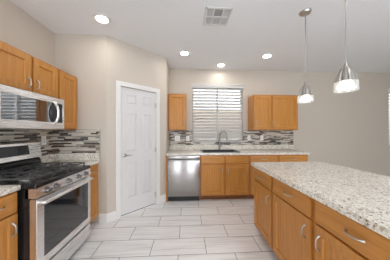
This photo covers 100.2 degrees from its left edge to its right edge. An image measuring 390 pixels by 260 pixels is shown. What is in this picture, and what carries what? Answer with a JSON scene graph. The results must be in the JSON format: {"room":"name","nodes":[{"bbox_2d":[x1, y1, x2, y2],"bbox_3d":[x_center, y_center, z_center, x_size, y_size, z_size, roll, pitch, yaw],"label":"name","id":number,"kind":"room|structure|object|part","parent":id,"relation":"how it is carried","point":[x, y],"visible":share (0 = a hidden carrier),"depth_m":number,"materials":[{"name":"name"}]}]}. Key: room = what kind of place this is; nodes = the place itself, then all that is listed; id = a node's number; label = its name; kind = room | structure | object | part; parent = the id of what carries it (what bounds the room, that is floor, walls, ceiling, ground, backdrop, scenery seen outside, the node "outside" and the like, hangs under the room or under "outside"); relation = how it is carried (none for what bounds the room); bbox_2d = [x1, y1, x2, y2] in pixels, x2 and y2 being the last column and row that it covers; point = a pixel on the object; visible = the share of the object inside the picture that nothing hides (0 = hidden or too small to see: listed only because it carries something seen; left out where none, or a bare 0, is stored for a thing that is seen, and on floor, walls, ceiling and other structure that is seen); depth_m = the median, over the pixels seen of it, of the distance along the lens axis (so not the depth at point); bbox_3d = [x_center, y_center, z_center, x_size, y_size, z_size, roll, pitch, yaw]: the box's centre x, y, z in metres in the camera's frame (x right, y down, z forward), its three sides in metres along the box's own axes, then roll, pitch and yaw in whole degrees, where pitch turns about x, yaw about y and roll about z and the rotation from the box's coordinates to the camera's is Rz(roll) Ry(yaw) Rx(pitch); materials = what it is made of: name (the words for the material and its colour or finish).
{"room":"kitchen","nodes":[
{"label":"kitchen","id":0,"kind":"room"},
{"bbox_2d":[0,0,54,66],"bbox_3d":[-2.013,-0.030,0.871,0.150,2.740,5.750,0,0,-3],"label":"wall","id":1,"kind":"structure","parent":0,"point":[20,30],"depth_m":1.92,"materials":[{"name":"paint"}]},
{"bbox_2d":[0,129,54,155],"bbox_3d":[-1.971,0.210,1.570,0.008,0.465,1.542,0,0,-3],"label":"backsplash","id":2,"kind":"structure","parent":1,"relation":"attached to","point":[6,135],"depth_m":1.98,"materials":[{"name":"tile"}]},
{"bbox_2d":[0,41,57,97],"bbox_3d":[-1.797,-0.577,1.618,0.353,0.390,0.753,0,0,-3],"label":"upper cabinet","id":3,"kind":"object","parent":1,"relation":"attached to","point":[19,69],"visible":0.93,"depth_m":1.60,"materials":[{"name":"brown wood"}]},
{"bbox_3d":[-1.653,-0.577,1.456,0.020,0.358,0.386,0,0,-3],"label":"door","id":4,"kind":"part","parent":3,"relation":"part of","materials":[{"name":"brown wood"}]},
{"bbox_3d":[-1.673,-0.577,1.831,0.020,0.358,0.312,0,0,-3],"label":"door","id":5,"kind":"part","parent":3,"relation":"part of","materials":[{"name":"brown wood"}]},
{"bbox_2d":[0,84,63,128],"bbox_3d":[-1.743,-0.198,1.613,0.459,0.359,0.735,0,0,-3],"label":"microwave","id":6,"kind":"object","parent":1,"relation":"attached to","point":[19,108],"visible":1,"depth_m":1.54,"materials":[{"name":"silver metal"}]},
{"bbox_3d":[-1.560,-0.202,1.834,0.069,0.264,0.026,0,0,-3],"label":"handle","id":7,"kind":"part","parent":6,"relation":"part of","materials":[{"name":"silver metal"}]},
{"bbox_3d":[-1.606,-0.207,1.882,0.030,0.222,0.165,0,0,-3],"label":"control panel","id":8,"kind":"part","parent":6,"relation":"part of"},
{"bbox_2d":[41,136,45,144],"bbox_3d":[-1.992,0.125,2.149,0.009,0.116,0.072,0,0,-3],"label":"wall outlet","id":9,"kind":"object","parent":1,"relation":"attached to","point":[43,138],"visible":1,"depth_m":2.14,"materials":[{"name":"white plastic"}]},
{"bbox_2d":[45,68,76,129],"bbox_3d":[-1.826,-0.396,2.175,0.353,0.752,0.353,0,0,-3],"label":"upper cabinet","id":10,"kind":"object","parent":1,"relation":"attached to","point":[67,83],"visible":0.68,"depth_m":2.19,"materials":[{"name":"brown wood"}]},
{"bbox_3d":[-1.710,-0.396,2.181,0.018,0.752,0.353,0,0,-3],"label":"frame","id":11,"kind":"part","parent":10,"relation":"part of","materials":[{"name":"brown wood"}]},
{"bbox_3d":[-1.692,-0.396,2.182,0.020,0.720,0.327,0,0,-3],"label":"door","id":12,"kind":"part","parent":10,"relation":"part of","materials":[{"name":"brown wood"}]},
{"bbox_2d":[55,34,106,222],"bbox_3d":[-1.657,-0.030,2.427,0.725,2.740,0.120,0,0,-3],"label":"wall","id":13,"kind":"structure","parent":0,"point":[83,57],"depth_m":2.37,"materials":[{"name":"paint"}]},
{"bbox_2d":[55,129,99,152],"bbox_3d":[-1.702,0.150,2.360,0.628,0.345,0.008,0,0,-3],"label":"backsplash","id":14,"kind":"structure","parent":13,"relation":"attached to","point":[79,140],"depth_m":2.36,"materials":[{"name":"tile"}]},
{"bbox_2d":[107,36,165,212],"bbox_3d":[-0.960,-0.030,2.804,0.110,2.740,1.062,0,0,44],"label":"wall","id":15,"kind":"structure","parent":0,"point":[126,62],"depth_m":2.58,"materials":[{"name":"paint"}]},
{"bbox_2d":[99,211,115,222],"bbox_3d":[-1.299,1.275,2.420,0.087,0.130,0.214,0,0,44],"label":"baseboard","id":16,"kind":"structure","parent":15,"relation":"attached to","point":[111,216],"depth_m":2.38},
{"bbox_2d":[116,80,159,218],"bbox_3d":[-0.953,0.284,2.773,0.144,2.112,0.780,0,0,44],"label":"door","id":17,"kind":"structure","parent":15,"relation":"in","point":[137,111],"depth_m":2.74,"materials":[{"name":"white paint"}]},
{"bbox_2d":[160,194,165,202],"bbox_3d":[-0.601,1.275,3.083,0.014,0.130,0.160,0,0,44],"label":"baseboard","id":18,"kind":"structure","parent":15,"relation":"attached to","point":[162,197],"depth_m":3.06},
{"bbox_2d":[166,59,168,152],"bbox_3d":[-0.619,-0.030,3.407,0.110,2.740,0.530,0,0,-3],"label":"wall","id":19,"kind":"structure","parent":0,"point":[167,66],"depth_m":3.31,"materials":[{"name":"paint"}]},
{"bbox_2d":[68,199,279,259],"bbox_3d":[2.151,1.390,1.089,8.490,0.100,5.750,0,0,-3],"label":"floor","id":20,"kind":"structure","parent":0,"point":[211,229],"depth_m":2.09,"materials":[{"name":"white tile"}]},
{"bbox_2d":[0,191,17,259],"bbox_3d":[-1.645,0.902,1.116,0.603,0.876,0.313,0,0,-3],"label":"base cabinet","id":21,"kind":"object","parent":20,"relation":"on","point":[8,202],"visible":0.98,"depth_m":1.21,"materials":[{"name":"brown wood"}]},
{"bbox_3d":[-1.405,0.852,1.129,0.018,0.776,0.313,0,0,-3],"label":"frame","id":22,"kind":"part","parent":21,"relation":"part of","materials":[{"name":"brown wood"}]},
{"bbox_3d":[-1.386,0.550,1.129,0.020,0.149,0.287,0,0,-3],"label":"drawer","id":23,"kind":"part","parent":21,"relation":"part of","materials":[{"name":"brown wood"}]},
{"bbox_3d":[-1.386,0.931,1.129,0.020,0.582,0.287,0,0,-3],"label":"door","id":24,"kind":"part","parent":21,"relation":"part of","materials":[{"name":"brown wood"}]},
{"bbox_2d":[0,185,20,196],"bbox_3d":[-1.653,0.393,1.111,0.576,0.140,0.323,0,0,-3],"label":"countertop","id":25,"kind":"structure","parent":21,"relation":"on","point":[4,189],"depth_m":1.22,"materials":[{"name":"stone"}]},
{"bbox_3d":[-1.367,0.748,1.235,0.035,0.110,0.016,0,0,-3],"label":"handle","id":26,"kind":"part","parent":21,"relation":"part of","materials":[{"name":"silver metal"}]},
{"bbox_2d":[0,141,92,259],"bbox_3d":[-1.597,0.733,1.655,0.734,1.215,0.740,0,0,-3],"label":"gas range","id":27,"kind":"object","parent":20,"relation":"on","point":[53,199],"visible":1,"depth_m":1.55,"materials":[{"name":"silver metal"}]},
{"bbox_2d":[0,165,89,188],"bbox_3d":[-1.582,0.429,1.655,0.586,0.068,0.740,0,0,-3],"label":"cooktop","id":28,"kind":"object","parent":27,"relation":"in","point":[27,176],"depth_m":1.54,"materials":[{"name":"metal"}]},
{"bbox_3d":[-1.256,0.504,1.400,0.038,0.054,0.054,0,0,-3],"label":"knob","id":29,"kind":"part","parent":27,"relation":"part of","materials":[{"name":"metal"}]},
{"bbox_3d":[-1.262,0.504,1.500,0.038,0.054,0.054,0,0,-3],"label":"knob","id":30,"kind":"part","parent":27,"relation":"part of","materials":[{"name":"metal"}]},
{"bbox_3d":[-1.328,0.504,1.669,0.086,0.077,0.740,0,0,-3],"label":"control panel","id":31,"kind":"part","parent":27,"relation":"part of","materials":[{"name":"silver metal"}]},
{"bbox_3d":[-1.314,0.840,1.669,0.058,0.570,0.732,0,0,-3],"label":"oven door","id":32,"kind":"part","parent":27,"relation":"part of","materials":[{"name":"silver metal"}]},
{"bbox_3d":[-1.258,0.583,1.673,0.054,0.025,0.709,0,0,-3],"label":"handle","id":33,"kind":"part","parent":27,"relation":"part of","materials":[{"name":"silver metal"}]},
{"bbox_3d":[-1.315,1.224,1.669,0.056,0.163,0.732,0,0,-3],"label":"storage drawer","id":34,"kind":"part","parent":27,"relation":"part of","materials":[{"name":"silver metal"}]},
{"bbox_2d":[88,164,97,224],"bbox_3d":[-1.682,0.902,2.196,0.643,0.876,0.330,0,0,-3],"label":"base cabinet","id":35,"kind":"object","parent":20,"relation":"on","point":[94,168],"visible":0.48,"depth_m":2.26,"materials":[{"name":"brown wood"}]},
{"bbox_2d":[40,153,99,165],"bbox_3d":[-1.689,0.393,2.195,0.619,0.140,0.336,0,0,-3],"label":"countertop","id":36,"kind":"structure","parent":35,"relation":"on","point":[90,159],"depth_m":2.34,"materials":[{"name":"stone"}]},
{"bbox_3d":[-1.403,0.550,2.211,0.020,0.149,0.304,0,0,-3],"label":"drawer","id":37,"kind":"part","parent":35,"relation":"part of","materials":[{"name":"brown wood"}]},
{"bbox_2d":[166,156,167,201],"bbox_3d":[-0.549,0.902,3.374,0.025,0.876,0.596,0,0,-3],"label":"filler panel","id":38,"kind":"object","parent":20,"relation":"on","point":[166,156],"visible":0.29,"depth_m":3.08,"materials":[{"name":"brown wood"}]},
{"bbox_2d":[168,155,199,200],"bbox_3d":[-0.223,0.903,3.338,0.612,0.873,0.630,0,0,-3],"label":"dishwasher","id":39,"kind":"object","parent":20,"relation":"on","point":[183,171],"visible":0.98,"depth_m":3.07,"materials":[{"name":"silver metal"}]},
{"bbox_3d":[-0.208,0.550,3.047,0.562,0.019,0.048,0,0,-3],"label":"handle","id":40,"kind":"part","parent":39,"relation":"part of","materials":[{"name":"silver metal"}]},
{"bbox_3d":[-0.210,0.503,3.091,0.604,0.065,0.040,0,0,-3],"label":"control panel","id":41,"kind":"part","parent":39,"relation":"part of","materials":[{"name":"silver metal"}]},
{"bbox_2d":[200,155,248,199],"bbox_3d":[0.559,0.902,3.406,0.948,0.876,0.648,0,0,-3],"label":"base cabinet","id":42,"kind":"object","parent":20,"relation":"on","point":[221,176],"visible":0.98,"depth_m":3.12,"materials":[{"name":"brown wood"}]},
{"bbox_3d":[0.338,0.931,3.112,0.440,0.582,0.020,0,0,-3],"label":"door","id":43,"kind":"part","parent":42,"relation":"part of","materials":[{"name":"brown wood"}]},
{"bbox_3d":[0.811,0.931,3.137,0.440,0.582,0.020,0,0,-3],"label":"door","id":44,"kind":"part","parent":42,"relation":"part of","materials":[{"name":"brown wood"}]},
{"bbox_2d":[166,145,310,155],"bbox_3d":[0.880,0.393,3.434,2.883,0.140,0.631,0,0,-3],"label":"countertop","id":45,"kind":"structure","parent":42,"relation":"on","point":[174,150],"depth_m":3.54,"materials":[{"name":"stone"}]},
{"bbox_2d":[200,149,239,152],"bbox_3d":[0.512,0.517,3.421,0.776,0.211,0.416,0,0,-3],"label":"sink","id":46,"kind":"object","parent":45,"relation":"in","point":[221,150],"visible":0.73,"depth_m":3.59,"materials":[{"name":"black"}]},
{"bbox_2d":[203,150,236,151],"bbox_3d":[0.512,0.524,3.417,0.716,0.198,0.366,0,0,-3],"label":"basin","id":47,"kind":"object","parent":46,"relation":"in","point":[203,150],"depth_m":3.59,"materials":[{"name":"black"}]},
{"bbox_2d":[218,131,226,149],"bbox_3d":[0.625,0.205,3.656,0.202,0.434,0.060,0,0,5],"label":"kitchen faucet","id":48,"kind":"object","parent":45,"relation":"on","point":[221,131],"visible":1,"depth_m":3.64,"materials":[{"name":"silver metal"}]},
{"bbox_2d":[248,155,277,198],"bbox_3d":[1.321,0.902,3.446,0.568,0.876,0.648,0,0,-3],"label":"base cabinet","id":49,"kind":"object","parent":20,"relation":"on","point":[252,158],"visible":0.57,"depth_m":3.15,"materials":[{"name":"brown wood"}]},
{"bbox_3d":[1.335,0.931,3.164,0.530,0.582,0.020,0,0,-3],"label":"door","id":50,"kind":"part","parent":49,"relation":"part of","materials":[{"name":"brown wood"}]},
{"bbox_3d":[1.335,0.550,3.164,0.530,0.149,0.020,0,0,-3],"label":"drawer","id":51,"kind":"part","parent":49,"relation":"part of","materials":[{"name":"brown wood"}]},
{"bbox_2d":[254,167,273,248],"bbox_3d":[1.079,0.902,1.940,0.652,0.876,0.460,0,0,-3],"label":"base cabinet","id":52,"kind":"object","parent":20,"relation":"on","point":[263,182],"visible":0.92,"depth_m":1.88,"materials":[{"name":"brown wood"}]},
{"bbox_3d":[0.795,0.550,1.925,0.020,0.149,0.422,0,0,-3],"label":"drawer","id":53,"kind":"part","parent":52,"relation":"part of","materials":[{"name":"brown wood"}]},
{"bbox_2d":[278,155,307,161],"bbox_3d":[1.912,0.902,3.477,0.608,0.876,0.648,0,0,-3],"label":"base cabinet","id":54,"kind":"object","parent":20,"relation":"on","point":[281,158],"visible":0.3,"depth_m":3.19,"materials":[{"name":"brown wood"}]},
{"bbox_2d":[273,178,314,259],"bbox_3d":[1.105,0.902,1.436,0.652,0.876,0.543,0,0,-3],"label":"base cabinet","id":55,"kind":"object","parent":20,"relation":"on","point":[293,210],"visible":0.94,"depth_m":1.37,"materials":[{"name":"brown wood"}]},
{"bbox_3d":[0.822,0.550,1.421,0.020,0.149,0.505,0,0,-3],"label":"drawer","id":56,"kind":"part","parent":55,"relation":"part of","materials":[{"name":"brown wood"}]},
{"bbox_3d":[0.808,0.748,1.215,0.035,0.110,0.016,0,0,-3],"label":"handle","id":57,"kind":"part","parent":55,"relation":"part of","materials":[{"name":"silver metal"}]},
{"bbox_2d":[315,200,389,259],"bbox_3d":[1.135,0.902,0.874,0.652,0.876,0.578,0,0,-3],"label":"base cabinet","id":58,"kind":"object","parent":20,"relation":"on","point":[338,236],"visible":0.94,"depth_m":0.92,"materials":[{"name":"brown wood"}]},
{"bbox_3d":[0.815,0.748,1.085,0.035,0.110,0.016,0,0,-3],"label":"handle","id":59,"kind":"part","parent":58,"relation":"part of","materials":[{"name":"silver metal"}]},
{"bbox_2d":[251,162,389,238],"bbox_3d":[1.302,0.443,1.399,1.014,0.040,1.673,0,0,-3],"label":"countertop","id":60,"kind":"structure","parent":58,"relation":"on","point":[361,196],"depth_m":1.24,"materials":[{"name":"stone"}]},
{"bbox_3d":[0.851,0.931,0.859,0.020,0.582,0.540,0,0,-3],"label":"door","id":61,"kind":"part","parent":58,"relation":"part of","materials":[{"name":"brown wood"}]},
{"bbox_3d":[0.870,0.852,0.860,0.018,0.776,0.578,0,0,-3],"label":"frame","id":62,"kind":"part","parent":58,"relation":"part of","materials":[{"name":"brown wood"}]},
{"bbox_3d":[0.827,0.550,0.857,0.035,0.016,0.110,0,0,-3],"label":"handle","id":63,"kind":"part","parent":58,"relation":"part of","materials":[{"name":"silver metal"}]},
{"bbox_2d":[10,0,389,72],"bbox_3d":[2.151,-1.450,1.089,8.490,0.100,5.750,0,0,-3],"label":"ceiling","id":64,"kind":"structure","parent":0,"point":[254,29],"depth_m":2.27,"materials":[{"name":"paint"}]},
{"bbox_2d":[92,13,111,24],"bbox_3d":[-1.162,-1.393,2.038,0.212,0.013,0.212,0,0,-3],"label":"recessed light","id":65,"kind":"object","parent":64,"relation":"in","point":[100,18],"visible":1,"depth_m":2.02,"materials":[{"name":"white"}]},
{"bbox_2d":[179,50,189,55],"bbox_3d":[-0.189,-1.393,2.937,0.212,0.013,0.212,0,0,-3],"label":"recessed light","id":66,"kind":"object","parent":64,"relation":"in","point":[184,52],"visible":1,"depth_m":2.93,"materials":[{"name":"white"}]},
{"bbox_2d":[203,7,232,25],"bbox_3d":[0.271,-1.394,1.995,0.310,0.012,0.310,0,0,-3],"label":"ceiling vent","id":67,"kind":"object","parent":64,"relation":"in","point":[214,16],"visible":1,"depth_m":1.98,"materials":[{"name":"white metal"}]},
{"bbox_2d":[216,63,225,66],"bbox_3d":[0.552,-1.393,3.458,0.212,0.013,0.212,0,0,-3],"label":"recessed light","id":68,"kind":"object","parent":64,"relation":"in","point":[218,64],"visible":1,"depth_m":3.45,"materials":[{"name":"white"}]},
{"bbox_2d":[261,53,272,58],"bbox_3d":[1.344,-1.393,3.042,0.212,0.013,0.212,0,0,-3],"label":"recessed light","id":69,"kind":"object","parent":64,"relation":"in","point":[268,55],"visible":1,"depth_m":3.04,"materials":[{"name":"white"}]},
{"bbox_2d":[297,8,313,103],"bbox_3d":[1.296,-0.867,1.915,0.165,1.064,0.165,0,0,-3],"label":"pendant light","id":70,"kind":"object","parent":64,"relation":"hanging from","point":[305,95],"visible":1,"depth_m":1.89,"materials":[{"name":"silver metal"}]},
{"bbox_3d":[1.296,-0.474,1.915,0.157,0.128,0.157,0,0,-3],"label":"lamp shade","id":71,"kind":"part","parent":70,"relation":"part of","materials":[{"name":"silver metal"}]},
{"bbox_3d":[1.296,-0.965,1.915,0.010,0.830,0.010,0,0,-3],"label":"rod","id":72,"kind":"part","parent":70,"relation":"part of","materials":[{"name":"silver metal"}]},
{"bbox_2d":[333,0,359,92],"bbox_3d":[1.265,-0.867,1.368,0.165,1.064,0.165,0,0,-3],"label":"pendant light","id":73,"kind":"object","parent":64,"relation":"hanging from","point":[346,80],"visible":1,"depth_m":1.34,"materials":[{"name":"silver metal"}]},
{"bbox_3d":[1.265,-0.965,1.368,0.010,0.830,0.010,0,0,-3],"label":"rod","id":74,"kind":"part","parent":73,"relation":"part of","materials":[{"name":"silver metal"}]},
{"bbox_3d":[1.265,-0.474,1.368,0.157,0.128,0.157,0,0,-3],"label":"lamp shade","id":75,"kind":"part","parent":73,"relation":"part of","materials":[{"name":"silver metal"}]},
{"bbox_2d":[169,69,389,176],"bbox_3d":[2.701,-0.030,3.922,6.795,2.740,0.150,0,0,-3],"label":"wall","id":76,"kind":"structure","parent":0,"point":[350,129],"depth_m":3.87,"materials":[{"name":"paint"}]},
{"bbox_2d":[168,94,186,129],"bbox_3d":[-0.374,-0.396,3.507,0.382,0.752,0.348,0,0,-3],"label":"upper cabinet","id":77,"kind":"object","parent":76,"relation":"attached to","point":[177,103],"visible":1,"depth_m":3.38,"materials":[{"name":"brown wood"}]},
{"bbox_2d":[192,88,241,140],"bbox_3d":[0.522,-0.415,3.843,1.175,1.290,0.050,0,0,-3],"label":"window","id":78,"kind":"structure","parent":76,"relation":"in","point":[217,90],"depth_m":3.82,"materials":[{"name":"white plastic"}]},
{"bbox_3d":[0.235,-0.415,3.828,0.530,1.220,0.006,0,0,-3],"label":"pane","id":79,"kind":"part","parent":78,"relation":"part of","materials":[{"name":"clear glass"}]},
{"bbox_2d":[192,84,243,140],"bbox_3d":[0.526,-0.424,3.763,1.215,1.296,0.075,0,0,-3],"label":"window blind","id":80,"kind":"object","parent":78,"relation":"attached to","point":[230,115],"visible":1,"depth_m":3.77,"materials":[{"name":"white plastic"}]},
{"bbox_3d":[0.823,-0.400,3.752,0.551,1.220,0.003,0,0,-3],"label":"ladder cord","id":81,"kind":"part","parent":80,"relation":"part of","materials":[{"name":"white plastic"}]},
{"bbox_3d":[0.809,-0.415,3.858,0.530,1.220,0.006,0,0,-3],"label":"pane","id":82,"kind":"part","parent":78,"relation":"part of","materials":[{"name":"clear glass"}]},
{"bbox_2d":[192,141,242,141],"bbox_3d":[0.526,0.236,3.769,1.175,0.012,0.097,0,0,-3],"label":"trim","id":83,"kind":"structure","parent":76,"relation":"attached to","point":[192,141],"depth_m":3.72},
{"bbox_2d":[169,130,292,144],"bbox_3d":[0.863,0.150,3.746,2.885,0.345,0.008,0,0,-3],"label":"backsplash","id":84,"kind":"structure","parent":76,"relation":"attached to","point":[270,137],"depth_m":3.77,"materials":[{"name":"tile"}]},
{"bbox_2d":[248,95,297,129],"bbox_3d":[1.725,-0.396,3.617,0.988,0.752,0.348,0,0,-3],"label":"upper cabinet","id":85,"kind":"object","parent":76,"relation":"attached to","point":[265,112],"visible":1,"depth_m":3.49,"materials":[{"name":"brown wood"}]},
{"bbox_3d":[1.437,-0.396,3.470,0.371,0.720,0.020,0,0,-3],"label":"door","id":86,"kind":"part","parent":85,"relation":"part of","materials":[{"name":"brown wood"}]},
{"bbox_3d":[1.930,-0.396,3.496,0.566,0.720,0.020,0,0,-3],"label":"door","id":87,"kind":"part","parent":85,"relation":"part of","materials":[{"name":"brown wood"}]},
{"bbox_2d":[388,88,389,144],"bbox_3d":[5.172,-0.344,4.007,0.990,1.376,0.075,0,0,-3],"label":"window blind","id":88,"kind":"object","parent":76,"relation":"attached to","point":[388,88],"visible":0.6,"depth_m":3.99,"materials":[{"name":"white"}]}
]}

